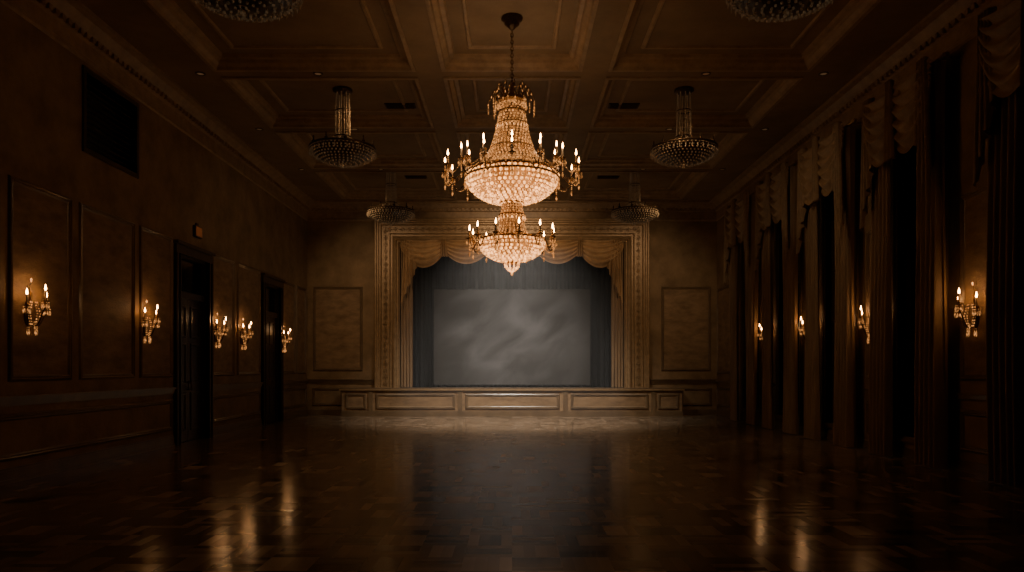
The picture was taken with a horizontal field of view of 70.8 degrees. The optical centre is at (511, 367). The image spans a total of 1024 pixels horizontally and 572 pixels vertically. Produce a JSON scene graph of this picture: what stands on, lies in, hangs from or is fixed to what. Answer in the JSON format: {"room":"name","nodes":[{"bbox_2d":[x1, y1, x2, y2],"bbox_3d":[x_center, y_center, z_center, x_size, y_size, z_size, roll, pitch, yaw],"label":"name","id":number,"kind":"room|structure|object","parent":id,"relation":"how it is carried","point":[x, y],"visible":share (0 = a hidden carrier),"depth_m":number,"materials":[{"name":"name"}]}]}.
{"room":"event hall","nodes":[
{"label":"event hall","id":0,"kind":"room"},
{"bbox_2d":[0,2,306,468],"bbox_3d":[-6.350,-1.880,9.400,0.300,6.600,25.400,0,0,0],"label":"wall","id":1,"kind":"structure","parent":0,"point":[181,184],"depth_m":11.29,"materials":[{"name":"paint"}]},
{"bbox_2d":[22,278,50,335],"bbox_3d":[-6.070,-0.780,9.200,0.291,0.739,0.432,0,0,29],"label":"wall sconce","id":2,"kind":"object","parent":1,"relation":"attached to","point":[27,311],"visible":1,"depth_m":9.19,"materials":[{"name":"brown metal"}]},
{"bbox_2d":[82,65,138,178],"bbox_3d":[-6.285,-3.750,11.150,0.230,1.240,1.540,0,0,0],"label":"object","id":3,"kind":"structure","parent":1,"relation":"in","point":[104,129],"depth_m":11.26,"materials":[{"name":"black glass"}]},
{"bbox_2d":[142,300,160,343],"bbox_3d":[-6.070,-0.780,12.100,0.291,0.739,0.432,0,0,29],"label":"wall sconce","id":4,"kind":"object","parent":1,"relation":"attached to","point":[144,324],"visible":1,"depth_m":12.09,"materials":[{"name":"brown metal"}]},
{"bbox_2d":[0,387,305,461],"bbox_3d":[-6.180,0.855,9.800,0.040,0.570,23.600,0,0,0],"label":"wainscoting","id":5,"kind":"structure","parent":1,"relation":"attached to","point":[22,435],"depth_m":10.79,"materials":[{"name":"paint"}]},
{"bbox_2d":[0,409,307,485],"bbox_3d":[-6.180,1.325,9.400,0.040,0.190,24.800,0,0,0],"label":"baseboard","id":6,"kind":"structure","parent":1,"relation":"attached to","point":[10,475],"depth_m":10.80,"materials":[{"name":"paint"}]},
{"bbox_2d":[0,380,308,406],"bbox_3d":[-6.170,0.410,9.400,0.060,0.120,24.800,0,0,0],"label":"trim","id":7,"kind":"structure","parent":1,"relation":"attached to","point":[80,396],"depth_m":10.79,"materials":[{"name":"paint"}]},
{"bbox_2d":[8,175,305,381],"bbox_3d":[-6.180,-1.105,9.800,0.040,2.550,23.600,0,0,0],"label":"wall panels","id":8,"kind":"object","parent":1,"relation":"attached to","point":[40,220],"depth_m":10.95,"materials":[{"name":"paint"}]},
{"bbox_2d":[0,0,313,220],"bbox_3d":[-6.020,-4.735,9.400,0.360,0.590,24.800,0,0,0],"label":"trim","id":9,"kind":"structure","parent":1,"relation":"attached to","point":[70,23],"depth_m":12.05,"materials":[{"name":"brown wood"}]},
{"bbox_2d":[173,239,215,445],"bbox_3d":[-6.215,-0.465,13.975,0.250,3.770,1.650,0,0,0],"label":"door","id":10,"kind":"structure","parent":1,"relation":"in","point":[193,266],"depth_m":14.15,"materials":[{"name":"brown wood"}]},
{"bbox_2d":[193,223,201,238],"bbox_3d":[-6.167,-2.700,14.130,0.066,0.280,0.300,0,0,0],"label":"exit sign","id":11,"kind":"object","parent":1,"relation":"attached to","point":[197,231],"visible":1,"depth_m":14.08,"materials":[{"name":"brown metal"}]},
{"bbox_2d":[195,71,205,75],"bbox_3d":[-5.293,-5.003,12.215,0.155,0.014,0.166,0,0,0],"label":"recessed light","id":12,"kind":"object","parent":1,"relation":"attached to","point":[198,73],"depth_m":12.24,"materials":[{"name":"brown metal"}]},
{"bbox_2d":[214,313,227,347],"bbox_3d":[-6.070,-0.780,15.000,0.291,0.739,0.432,0,0,29],"label":"wall sconce","id":13,"kind":"object","parent":1,"relation":"attached to","point":[216,333],"visible":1,"depth_m":14.99,"materials":[{"name":"brown metal"}]},
{"bbox_2d":[240,318,252,349],"bbox_3d":[-6.070,-0.780,16.450,0.291,0.739,0.432,0,0,29],"label":"wall sconce","id":14,"kind":"object","parent":1,"relation":"attached to","point":[242,342],"visible":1,"depth_m":16.44,"materials":[{"name":"brown metal"}]},
{"bbox_2d":[261,273,284,424],"bbox_3d":[-6.215,-0.465,18.550,0.250,3.770,1.600,0,0,0],"label":"door","id":15,"kind":"structure","parent":1,"relation":"in","point":[272,291],"depth_m":18.83,"materials":[{"name":"brown wood"}]},
{"bbox_2d":[282,329,291,352],"bbox_3d":[-6.070,-0.780,19.350,0.291,0.739,0.432,0,0,29],"label":"wall sconce","id":16,"kind":"object","parent":1,"relation":"attached to","point":[290,336],"visible":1,"depth_m":19.34,"materials":[{"name":"brown metal"}]},
{"bbox_2d":[313,72,322,75],"bbox_3d":[-3.297,-5.003,12.235,0.164,0.014,0.125,0,0,0],"label":"recessed light","id":17,"kind":"object","parent":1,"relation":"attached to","point":[314,73],"depth_m":12.24,"materials":[{"name":"brown metal"}]},
{"bbox_2d":[701,72,710,75],"bbox_3d":[3.297,-5.003,12.235,0.164,0.014,0.125,0,0,0],"label":"recessed light","id":18,"kind":"object","parent":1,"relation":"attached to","point":[703,73],"depth_m":12.24,"materials":[{"name":"brown metal"}]},
{"bbox_2d":[818,71,828,75],"bbox_3d":[5.293,-5.003,12.215,0.155,0.014,0.166,0,0,0],"label":"recessed light","id":19,"kind":"object","parent":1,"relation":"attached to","point":[825,73],"depth_m":12.24,"materials":[{"name":"brown metal"}]},
{"bbox_2d":[307,221,400,409],"bbox_3d":[-4.800,-1.880,21.950,2.800,6.600,0.300,0,0,0],"label":"wall","id":20,"kind":"structure","parent":0,"point":[339,253],"depth_m":21.80,"materials":[{"name":"paint"}]},
{"bbox_2d":[306,287,717,405],"bbox_3d":[0.000,-0.660,21.760,12.400,3.600,0.080,0,0,0],"label":"trim","id":21,"kind":"structure","parent":20,"relation":"attached to","point":[337,311],"depth_m":21.80,"materials":[{"name":"paint"}]},
{"bbox_2d":[0,415,1023,571],"bbox_3d":[0.000,1.520,9.400,13.000,0.200,25.400,0,0,0],"label":"floor","id":22,"kind":"structure","parent":0,"point":[308,493],"depth_m":7.44,"materials":[{"name":"brown wood"}]},
{"bbox_2d":[339,387,684,415],"bbox_3d":[0.000,1.005,21.445,10.120,0.830,0.710,0,0,0],"label":"stage platform","id":23,"kind":"object","parent":22,"relation":"on","point":[356,401],"visible":1,"depth_m":21.13,"materials":[{"name":"wood"}]},
{"bbox_2d":[374,218,649,387],"bbox_3d":[0.000,-1.970,21.880,8.320,5.120,0.440,0,0,0],"label":"arch","id":24,"kind":"object","parent":23,"relation":"on","point":[387,237],"visible":0.91,"depth_m":21.73,"materials":[{"name":"brown wood"}]},
{"bbox_2d":[401,277,412,386],"bbox_3d":[-3.190,-1.094,21.920,0.334,3.312,0.090,0,0,0],"label":"curtain","id":25,"kind":"object","parent":24,"relation":"hanging from","point":[407,342],"depth_m":21.93,"materials":[{"name":"brown fabric"}]},
{"bbox_2d":[400,236,623,302],"bbox_3d":[0.000,-2.965,21.753,6.760,2.050,0.213,0,0,0],"label":"swag","id":26,"kind":"object","parent":24,"relation":"attached to","point":[416,253],"visible":0.65,"depth_m":21.72,"materials":[{"name":"gold fabric"}]},
{"bbox_2d":[611,277,622,386],"bbox_3d":[3.190,-1.094,21.920,0.334,3.312,0.090,0,0,0],"label":"curtain","id":27,"kind":"object","parent":24,"relation":"hanging from","point":[616,304],"depth_m":21.93,"materials":[{"name":"brown fabric"}]},
{"bbox_2d":[79,0,944,199],"bbox_3d":[0.000,-5.280,9.400,13.000,0.200,25.400,0,0,0],"label":"ceiling","id":28,"kind":"structure","parent":0,"point":[318,22],"depth_m":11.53,"materials":[{"name":"paint"}]},
{"bbox_2d":[195,0,302,22],"bbox_3d":[-2.850,-4.440,7.600,1.246,1.480,1.246,0,0,0],"label":"chandelier","id":29,"kind":"object","parent":28,"relation":"hanging from","point":[254,10],"visible":1,"depth_m":7.70,"materials":[{"name":"brown metal"}]},
{"bbox_2d":[308,86,376,168],"bbox_3d":[-3.150,-4.440,13.400,1.246,1.480,1.246,0,0,0],"label":"chandelier","id":30,"kind":"object","parent":28,"relation":"hanging from","point":[334,151],"visible":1,"depth_m":13.19,"materials":[{"name":"brown metal"}]},
{"bbox_2d":[367,173,414,224],"bbox_3d":[-3.150,-4.440,18.750,1.246,1.480,1.246,0,0,0],"label":"chandelier","id":31,"kind":"object","parent":28,"relation":"hanging from","point":[390,214],"visible":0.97,"depth_m":18.48,"materials":[{"name":"brown metal"}]},
{"bbox_2d":[441,12,582,274],"bbox_3d":[0.000,-3.280,10.650,2.080,3.800,2.075,0,0,0],"label":"crystal chandelier","id":32,"kind":"object","parent":28,"relation":"hanging from","point":[511,176],"visible":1,"depth_m":10.39,"materials":[{"name":"crystal glass"},{"name":"aged brass"}]},
{"bbox_2d":[384,103,639,178],"bbox_3d":[0.000,-5.162,16.850,8.400,0.035,5.540,0,0,0],"label":"air vents","id":33,"kind":"object","parent":28,"relation":"attached to","point":[388,105],"depth_m":14.24,"materials":[{"name":"black metal"}]},
{"bbox_2d":[611,173,658,225],"bbox_3d":[3.200,-4.440,18.750,1.246,1.480,1.246,0,0,0],"label":"chandelier","id":34,"kind":"object","parent":28,"relation":"hanging from","point":[635,214],"visible":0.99,"depth_m":18.48,"materials":[{"name":"brown metal"}]},
{"bbox_2d":[650,86,718,168],"bbox_3d":[3.200,-4.440,13.400,1.246,1.480,1.246,0,0,0],"label":"chandelier","id":35,"kind":"object","parent":28,"relation":"hanging from","point":[691,150],"visible":1,"depth_m":13.19,"materials":[{"name":"crystal glass"},{"name":"dark bronze"}]},
{"bbox_2d":[725,0,832,22],"bbox_3d":[2.900,-4.440,7.600,1.246,1.480,1.246,0,0,0],"label":"chandelier","id":36,"kind":"object","parent":28,"relation":"hanging from","point":[765,9],"visible":1,"depth_m":7.70,"materials":[{"name":"brown metal"}]},
{"bbox_2d":[623,221,716,409],"bbox_3d":[4.800,-1.880,21.950,2.800,6.600,0.300,0,0,0],"label":"wall","id":37,"kind":"structure","parent":0,"point":[682,253],"depth_m":21.80,"materials":[{"name":"paint"}]},
{"bbox_2d":[308,410,715,414],"bbox_3d":[0.000,1.340,21.780,12.400,0.160,0.040,0,0,0],"label":"baseboard","id":38,"kind":"structure","parent":37,"relation":"attached to","point":[310,412],"depth_m":21.77,"materials":[{"name":"paint"}]},
{"bbox_2d":[717,35,1023,471],"bbox_3d":[6.350,-1.880,9.400,0.300,6.600,25.400,0,0,0],"label":"wall","id":39,"kind":"structure","parent":0,"point":[961,73],"depth_m":10.20,"materials":[{"name":"paint"}]},
{"bbox_2d":[724,190,758,424],"bbox_3d":[5.939,-1.480,18.600,0.523,5.760,2.202,0,0,0],"label":"window curtain","id":40,"kind":"object","parent":39,"relation":"attached to","point":[739,218],"visible":0.94,"depth_m":18.17,"materials":[{"name":"brown fabric"}]},
{"bbox_2d":[742,241,761,414],"bbox_3d":[6.280,-1.480,18.600,0.240,5.300,1.440,0,0,0],"label":"window","id":41,"kind":"structure","parent":39,"relation":"in","point":[759,342],"depth_m":18.57,"materials":[{"name":"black glass"}]},
{"bbox_2d":[757,324,761,340],"bbox_3d":[6.070,-0.780,17.330,0.291,0.739,0.432,0,0,29],"label":"wall sconce","id":42,"kind":"object","parent":39,"relation":"attached to","point":[759,332],"visible":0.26,"depth_m":17.32,"materials":[{"name":"brown metal"}]},
{"bbox_2d":[755,160,798,434],"bbox_3d":[5.939,-1.480,16.100,0.523,5.760,2.202,0,0,0],"label":"window curtain","id":43,"kind":"object","parent":39,"relation":"attached to","point":[776,198],"visible":1,"depth_m":15.56,"materials":[{"name":"brown fabric"}]},
{"bbox_2d":[776,220,801,422],"bbox_3d":[6.280,-1.480,16.100,0.240,5.300,1.440,0,0,0],"label":"window","id":44,"kind":"structure","parent":39,"relation":"in","point":[779,275],"depth_m":16.72,"materials":[{"name":"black glass"}]},
{"bbox_2d":[799,318,804,338],"bbox_3d":[6.070,-0.780,14.850,0.291,0.739,0.432,0,0,29],"label":"wall sconce","id":45,"kind":"object","parent":39,"relation":"attached to","point":[801,321],"visible":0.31,"depth_m":14.85,"materials":[{"name":"brown metal"}]},
{"bbox_2d":[796,118,861,447],"bbox_3d":[5.939,-1.480,13.600,0.523,5.760,2.202,0,0,0],"label":"window curtain","id":46,"kind":"object","parent":39,"relation":"attached to","point":[828,165],"visible":1,"depth_m":13.07,"materials":[{"name":"brown fabric"}]},
{"bbox_2d":[822,137,858,432],"bbox_3d":[6.280,-1.480,13.600,0.240,5.300,1.440,0,0,0],"label":"window","id":47,"kind":"structure","parent":39,"relation":"in","point":[856,203],"depth_m":14.16,"materials":[{"name":"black glass"}]},
{"bbox_2d":[716,186,986,454],"bbox_3d":[6.175,-0.620,15.350,0.050,3.520,12.900,0,0,0],"label":"trim","id":48,"kind":"structure","parent":39,"relation":"attached to","point":[973,205],"depth_m":9.77,"materials":[{"name":"paint"}]},
{"bbox_2d":[710,0,1010,220],"bbox_3d":[6.020,-4.735,9.400,0.360,0.590,24.800,0,0,0],"label":"trim","id":49,"kind":"structure","parent":39,"relation":"attached to","point":[953,23],"depth_m":12.08,"materials":[{"name":"brown wood"}]},
{"bbox_2d":[858,307,868,343],"bbox_3d":[6.070,-0.780,12.300,0.291,0.739,0.432,0,0,29],"label":"wall sconce","id":50,"kind":"object","parent":39,"relation":"attached to","point":[861,321],"visible":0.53,"depth_m":12.30,"materials":[{"name":"brown metal"}]},
{"bbox_2d":[716,410,1023,485],"bbox_3d":[6.180,1.340,9.400,0.040,0.160,24.800,0,0,0],"label":"baseboard","id":51,"kind":"structure","parent":39,"relation":"attached to","point":[975,468],"depth_m":11.33,"materials":[{"name":"paint"}]},
{"bbox_2d":[860,51,959,468],"bbox_3d":[5.939,-1.480,10.950,0.523,5.760,2.202,0,0,0],"label":"window curtain","id":52,"kind":"object","parent":39,"relation":"attached to","point":[910,112],"visible":1,"depth_m":10.40,"materials":[{"name":"brown fabric"}]},
{"bbox_2d":[893,77,947,443],"bbox_3d":[6.280,-1.480,10.950,0.240,5.300,1.440,0,0,0],"label":"window","id":53,"kind":"structure","parent":39,"relation":"in","point":[909,158],"depth_m":11.51,"materials":[{"name":"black glass"}]},
{"bbox_2d":[954,282,980,336],"bbox_3d":[6.070,-0.780,9.600,0.291,0.739,0.432,0,0,29],"label":"wall sconce","id":54,"kind":"object","parent":39,"relation":"attached to","point":[976,312],"visible":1,"depth_m":9.59,"materials":[{"name":"brown metal"}]},
{"bbox_2d":[973,0,1023,487],"bbox_3d":[5.939,-1.480,8.000,0.523,5.760,2.242,0,0,0],"label":"window curtain","id":55,"kind":"object","parent":39,"relation":"attached to","point":[999,85],"visible":1,"depth_m":8.63,"materials":[{"name":"brown fabric"}]},
{"bbox_2d":[1023,88,1023,464],"bbox_3d":[6.280,-1.480,8.000,0.240,5.300,1.440,0,0,0],"label":"window","id":56,"kind":"structure","parent":39,"relation":"in","point":[1023,88],"depth_m":8.67,"materials":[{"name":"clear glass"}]},
{"bbox_3d":[0.000,0.708,23.400,10.000,0.225,3.200,0,0,0],"label":"floor","id":57,"kind":"structure","parent":0,"visible":0},
{"bbox_2d":[434,289,589,386],"bbox_3d":[0.000,-0.940,22.850,4.960,3.120,0.500,0,0,0],"label":"projection screen","id":58,"kind":"object","parent":57,"relation":"on","point":[482,336],"visible":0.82,"depth_m":22.78,"materials":[{"name":"grey fabric"}]},
{"bbox_2d":[413,256,610,386],"bbox_3d":[0.000,-2.040,22.905,9.600,5.300,1.030,0,0,0],"label":"curtain","id":59,"kind":"object","parent":57,"relation":"on","point":[446,273],"visible":0.23,"depth_m":23.25,"materials":[{"name":"grey fabric"}]},
{"bbox_3d":[0.000,-4.590,21.950,6.800,1.180,0.300,0,0,0],"label":"wall","id":60,"kind":"structure","parent":0,"visible":0},
{"bbox_2d":[308,200,715,220],"bbox_3d":[0.000,-4.735,21.620,12.400,0.590,0.360,0,0,0],"label":"trim","id":61,"kind":"structure","parent":60,"relation":"attached to","point":[320,210],"depth_m":21.69,"materials":[{"name":"brown wood"}]}
]}

